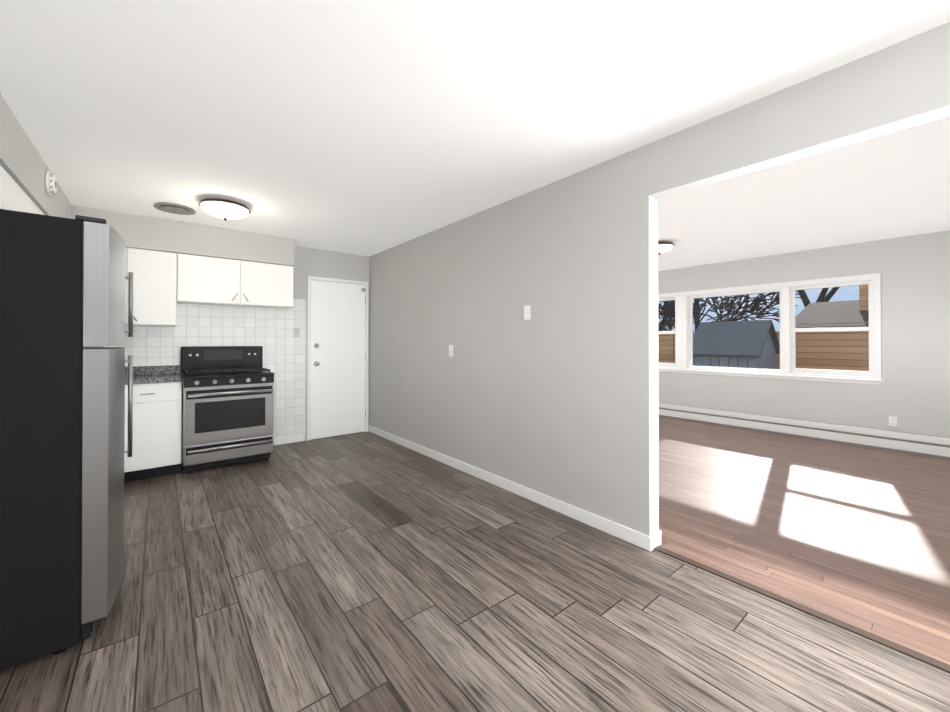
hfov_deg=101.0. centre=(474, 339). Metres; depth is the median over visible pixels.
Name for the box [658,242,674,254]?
ceiling light
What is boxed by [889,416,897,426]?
outlet
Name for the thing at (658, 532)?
baseboard
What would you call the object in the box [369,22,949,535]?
wall
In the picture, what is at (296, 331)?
light switch
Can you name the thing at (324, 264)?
wall
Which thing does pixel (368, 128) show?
ceiling
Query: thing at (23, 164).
soffit beam
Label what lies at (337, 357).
entry door
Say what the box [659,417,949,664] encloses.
floor
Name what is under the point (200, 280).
upper cabinet
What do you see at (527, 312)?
light switch
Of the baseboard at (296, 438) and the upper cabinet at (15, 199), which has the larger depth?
the baseboard at (296, 438)
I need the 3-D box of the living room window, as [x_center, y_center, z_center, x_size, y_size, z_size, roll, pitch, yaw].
[3.772,-0.116,5.834,0.215,1.300,3.220,0,0,-39]
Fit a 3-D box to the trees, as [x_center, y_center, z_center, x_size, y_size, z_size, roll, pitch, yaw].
[12.540,-4.283,21.503,17.908,12.934,25.989,0,0,-39]
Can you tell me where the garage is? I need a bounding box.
[796,285,868,327]
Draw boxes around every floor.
[0,431,949,711]
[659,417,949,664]
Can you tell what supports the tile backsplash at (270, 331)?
attached to the wall at (324, 264)
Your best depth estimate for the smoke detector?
2.63 m
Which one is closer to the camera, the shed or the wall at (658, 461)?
the wall at (658, 461)
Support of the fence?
on the ground
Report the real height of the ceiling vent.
0.028 m
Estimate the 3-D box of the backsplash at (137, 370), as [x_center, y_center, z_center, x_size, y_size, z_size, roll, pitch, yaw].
[-3.541,0.311,3.752,1.138,0.090,0.018,0,0,-39]
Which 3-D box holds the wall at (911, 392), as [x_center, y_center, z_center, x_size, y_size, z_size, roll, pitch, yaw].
[3.726,0.062,5.918,0.180,2.425,6.000,0,0,-39]
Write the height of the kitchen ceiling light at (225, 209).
0.150 m
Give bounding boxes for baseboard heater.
[658,402,949,459]
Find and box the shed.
[693,320,779,368]
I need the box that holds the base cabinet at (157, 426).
[124,381,181,481]
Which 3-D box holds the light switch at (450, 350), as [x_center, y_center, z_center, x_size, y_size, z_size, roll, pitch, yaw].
[-0.243,0.113,3.910,0.014,0.115,0.070,0,0,-39]
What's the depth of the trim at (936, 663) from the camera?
1.77 m
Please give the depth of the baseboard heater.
4.91 m
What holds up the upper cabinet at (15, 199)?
attached to the wall
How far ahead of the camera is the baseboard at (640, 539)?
2.98 m
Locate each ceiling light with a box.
[198,198,250,220]
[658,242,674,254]
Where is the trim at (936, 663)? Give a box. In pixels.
[654,546,949,672]
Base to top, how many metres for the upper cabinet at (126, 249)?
0.718 m
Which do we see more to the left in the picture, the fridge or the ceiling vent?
the fridge
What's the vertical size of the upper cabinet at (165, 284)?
0.718 m
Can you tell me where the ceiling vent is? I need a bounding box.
[153,202,195,214]
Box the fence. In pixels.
[658,331,868,370]
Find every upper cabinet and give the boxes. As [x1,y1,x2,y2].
[0,165,3,208]
[4,169,31,212]
[32,201,44,214]
[125,247,127,325]
[128,248,179,325]
[176,253,292,308]
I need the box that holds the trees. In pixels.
[658,287,839,332]
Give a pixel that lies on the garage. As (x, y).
(805, 316)
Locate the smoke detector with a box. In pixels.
[45,171,56,194]
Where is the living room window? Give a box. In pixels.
[658,273,882,384]
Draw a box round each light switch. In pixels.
[294,327,299,336]
[524,305,529,319]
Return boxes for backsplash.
[103,299,305,440]
[125,365,179,376]
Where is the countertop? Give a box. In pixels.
[125,373,181,384]
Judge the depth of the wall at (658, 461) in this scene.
2.39 m
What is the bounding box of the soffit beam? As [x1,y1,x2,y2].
[0,94,294,265]
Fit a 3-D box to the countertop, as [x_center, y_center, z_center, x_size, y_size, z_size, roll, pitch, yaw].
[-3.355,0.374,3.520,1.138,0.038,0.613,0,0,-39]
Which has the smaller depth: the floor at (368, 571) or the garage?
the floor at (368, 571)
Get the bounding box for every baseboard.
[274,434,302,444]
[368,425,656,550]
[655,530,660,545]
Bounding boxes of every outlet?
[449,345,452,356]
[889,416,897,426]
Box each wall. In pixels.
[293,246,368,440]
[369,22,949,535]
[658,230,949,437]
[658,406,658,517]
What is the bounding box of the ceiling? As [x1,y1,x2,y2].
[0,0,949,270]
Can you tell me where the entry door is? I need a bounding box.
[307,276,367,440]
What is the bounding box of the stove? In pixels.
[180,346,273,472]
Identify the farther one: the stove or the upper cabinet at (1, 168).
the stove
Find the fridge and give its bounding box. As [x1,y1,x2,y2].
[0,209,132,670]
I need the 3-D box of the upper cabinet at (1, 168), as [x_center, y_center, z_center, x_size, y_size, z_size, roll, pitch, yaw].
[-2.241,-0.701,1.529,0.350,0.337,0.775,0,0,-39]
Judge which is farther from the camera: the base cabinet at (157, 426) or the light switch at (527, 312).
the base cabinet at (157, 426)
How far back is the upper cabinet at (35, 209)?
2.48 m

